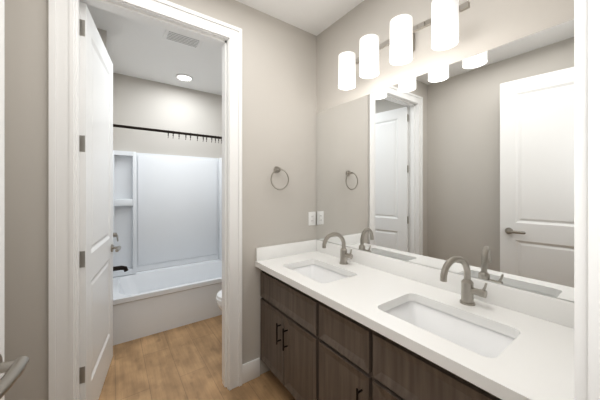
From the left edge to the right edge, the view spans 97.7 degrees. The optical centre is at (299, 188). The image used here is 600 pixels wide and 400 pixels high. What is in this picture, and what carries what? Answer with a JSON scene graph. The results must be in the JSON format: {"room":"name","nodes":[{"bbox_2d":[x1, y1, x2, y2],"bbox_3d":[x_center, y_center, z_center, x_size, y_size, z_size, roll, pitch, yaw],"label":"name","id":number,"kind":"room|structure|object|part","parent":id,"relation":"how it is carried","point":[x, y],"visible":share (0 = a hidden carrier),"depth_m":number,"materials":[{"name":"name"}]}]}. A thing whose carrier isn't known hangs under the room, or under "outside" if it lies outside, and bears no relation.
{"room":"bathroom","nodes":[
{"label":"bathroom","id":0,"kind":"room"},
{"bbox_2d":[97,28,106,49],"bbox_3d":[-1.823,0.030,2.229,0.288,2.740,1.950,0,0,-36],"label":"wall","id":1,"kind":"structure","parent":0,"point":[103,34],"depth_m":2.21,"materials":[{"name":"grey paint"}]},
{"bbox_2d":[113,124,221,143],"bbox_3d":[-1.093,-0.554,2.766,1.514,0.091,0.060,0,0,-36],"label":"shower curtain rod","id":2,"kind":"object","parent":1,"relation":"attached to","point":[164,131],"visible":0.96,"depth_m":2.62,"materials":[{"name":"black metal"}]},
{"bbox_2d":[4,0,316,399],"bbox_3d":[-0.629,0.030,1.813,2.140,2.740,0.120,0,0,-36],"label":"wall","id":3,"kind":"structure","parent":0,"point":[279,85],"depth_m":1.89,"materials":[{"name":"grey paint"}]},
{"bbox_2d":[49,0,241,399],"bbox_3d":[-0.868,0.169,1.641,0.853,2.462,0.126,0,0,-36],"label":"door frame","id":4,"kind":"structure","parent":3,"relation":"in","point":[134,12],"depth_m":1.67,"materials":[{"name":"white paint"}]},
{"bbox_2d":[79,2,120,399],"bbox_3d":[-1.378,0.177,1.832,0.228,2.430,0.803,0,0,-36],"label":"door","id":5,"kind":"structure","parent":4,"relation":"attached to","point":[96,247],"depth_m":1.65,"materials":[{"name":"white paint"}]},
{"bbox_2d":[242,358,259,372],"bbox_3d":[-0.214,1.333,2.195,0.700,0.135,0.017,0,0,-36],"label":"baseboard","id":6,"kind":"structure","parent":3,"relation":"attached to","point":[254,363],"depth_m":1.92,"materials":[{"name":"white paint"}]},
{"bbox_2d":[271,166,288,189],"bbox_3d":[-0.165,-0.085,2.032,0.166,0.188,0.061,0,0,-36],"label":"towel ring","id":7,"kind":"object","parent":3,"relation":"attached to","point":[277,169],"visible":1,"depth_m":2.04,"materials":[{"name":"silver metal"}]},
{"bbox_2d":[256,240,314,259],"bbox_3d":[-0.095,0.487,2.105,0.565,0.097,0.020,0,0,-36],"label":"backsplash","id":8,"kind":"structure","parent":3,"relation":"attached to","point":[269,253],"depth_m":2.07,"materials":[{"name":"white stone"}]},
{"bbox_2d":[308,212,315,225],"bbox_3d":[0.105,0.255,2.259,0.076,0.118,0.009,0,0,-36],"label":"outlet","id":9,"kind":"object","parent":3,"relation":"attached to","point":[311,218],"visible":1,"depth_m":2.25,"materials":[{"name":"white plastic"}]},
{"bbox_2d":[315,240,573,327],"bbox_3d":[0.637,0.487,1.590,0.020,0.097,1.712,0,0,-36],"label":"backsplash","id":10,"kind":"structure","parent":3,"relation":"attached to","point":[560,311],"depth_m":1.19,"materials":[{"name":"white stone"}]},
{"bbox_2d":[113,73,221,271],"bbox_3d":[-1.630,0.030,3.479,1.820,2.740,0.145,0,0,-36],"label":"wall","id":11,"kind":"structure","parent":0,"point":[140,102],"depth_m":3.33,"materials":[{"name":"grey paint"}]},
{"bbox_2d":[99,315,295,399],"bbox_3d":[-0.458,1.450,1.566,2.270,0.100,4.720,0,0,-36],"label":"floor","id":12,"kind":"structure","parent":0,"point":[184,362],"depth_m":2.01,"materials":[{"name":"brown wood"}]},
{"bbox_2d":[113,150,221,344],"bbox_3d":[-1.323,0.482,3.087,1.516,1.835,0.841,0,0,-36],"label":"bathtub","id":13,"kind":"object","parent":12,"relation":"on","point":[167,211],"visible":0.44,"depth_m":3.18,"materials":[{"name":"white plastic"}]},
{"bbox_3d":[-1.859,0.623,2.700,0.154,0.476,0.173,0,0,-36],"label":"valve spout","id":14,"kind":"part","parent":13,"relation":"part of","materials":[{"name":"silver metal"}]},
{"bbox_2d":[216,290,221,310],"bbox_3d":[-0.452,1.009,2.555,0.726,0.782,0.430,0,0,-36],"label":"toilet","id":15,"kind":"object","parent":12,"relation":"on","point":[219,299],"visible":0.1,"depth_m":2.33,"materials":[{"name":"white ceramic"}]},
{"bbox_2d":[255,264,506,399],"bbox_3d":[0.407,0.988,1.424,0.586,0.825,1.712,0,0,-36],"label":"bathroom vanity","id":16,"kind":"object","parent":12,"relation":"on","point":[343,321],"depth_m":1.30,"materials":[{"name":"brown wood"}]},
{"bbox_2d":[255,252,573,399],"bbox_3d":[0.406,0.555,1.423,0.590,0.040,1.712,0,0,-36],"label":"countertop","id":17,"kind":"structure","parent":16,"relation":"on","point":[538,364],"depth_m":1.02,"materials":[{"name":"white stone"}]},
{"bbox_2d":[295,260,346,283],"bbox_3d":[0.119,0.641,1.740,0.342,0.156,0.504,0,0,-36],"label":"sink","id":18,"kind":"object","parent":17,"relation":"in","point":[320,272],"depth_m":1.93,"materials":[{"name":"white ceramic"}]},
{"bbox_2d":[319,232,354,263],"bbox_3d":[0.267,0.420,1.826,0.201,0.231,0.129,0,0,-36],"label":"faucet","id":19,"kind":"object","parent":17,"relation":"on","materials":[{"name":"silver metal"}]},
{"bbox_2d":[383,296,514,359],"bbox_3d":[0.588,0.641,1.087,0.342,0.156,0.504,0,0,-36],"label":"sink","id":20,"kind":"object","parent":17,"relation":"in","point":[478,337],"depth_m":1.18,"materials":[{"name":"white ceramic"}]},
{"bbox_2d":[439,256,490,307],"bbox_3d":[0.737,0.420,1.172,0.201,0.231,0.129,0,0,-36],"label":"faucet","id":21,"kind":"object","parent":17,"relation":"on","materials":[{"name":"silver metal"}]},
{"bbox_2d":[86,0,363,94],"bbox_3d":[-0.458,-1.390,1.566,2.270,0.100,4.720,0,0,-36],"label":"ceiling","id":22,"kind":"structure","parent":0,"point":[139,49],"depth_m":2.45,"materials":[{"name":"white paint"}]},
{"bbox_2d":[163,30,202,48],"bbox_3d":[-1.009,-1.331,2.291,0.300,0.015,0.260,0,0,-36],"label":"ceiling vent","id":23,"kind":"object","parent":22,"relation":"in","point":[181,39],"visible":0.6,"depth_m":2.32,"materials":[{"name":"white metal"}]},
{"bbox_2d":[176,74,192,81],"bbox_3d":[-1.386,-1.334,3.140,0.192,0.022,0.192,0,0,-36],"label":"recessed light","id":24,"kind":"object","parent":22,"relation":"in","point":[184,77],"visible":1,"depth_m":3.13,"materials":[{"name":"white paint"}]},
{"bbox_2d":[316,0,573,301],"bbox_3d":[0.728,0.030,1.581,0.128,2.740,1.840,0,0,-36],"label":"mirror","id":25,"kind":"object","parent":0,"point":[470,160],"depth_m":1.34,"materials":[{"name":"clear glass"}]},
{"bbox_2d":[338,0,469,89],"bbox_3d":[0.536,-0.815,1.525,0.260,0.260,0.786,0,0,-36],"label":"sconce","id":26,"kind":"object","parent":25,"relation":"attached to","point":[443,21],"visible":1,"depth_m":1.36,"materials":[{"name":"white glass"}]},
{"bbox_3d":[0.477,0.030,0.342,1.980,2.740,0.120,0,0,-36],"label":"wall","id":27,"kind":"structure","parent":0,"visible":0},
{"bbox_2d":[574,0,587,399],"bbox_3d":[0.095,0.129,0.067,1.036,2.542,0.162,0,0,-36],"label":"door frame","id":28,"kind":"structure","parent":27,"relation":"attached to","point":[580,199],"depth_m":0.37,"materials":[{"name":"white paint"}]},
{"bbox_2d":[588,0,599,399],"bbox_3d":[0.063,0.169,0.044,0.960,2.462,0.126,0,0,-36],"label":"door frame","id":29,"kind":"structure","parent":27,"relation":"in","point":[593,199],"depth_m":0.36,"materials":[{"name":"white paint"}]},
{"bbox_2d":[0,0,28,399],"bbox_3d":[-0.518,0.177,0.250,0.233,2.430,0.897,0,0,-36],"label":"entry door","id":30,"kind":"structure","parent":29,"relation":"attached to","point":[13,369],"depth_m":0.63,"materials":[{"name":"white paint"}]}
]}

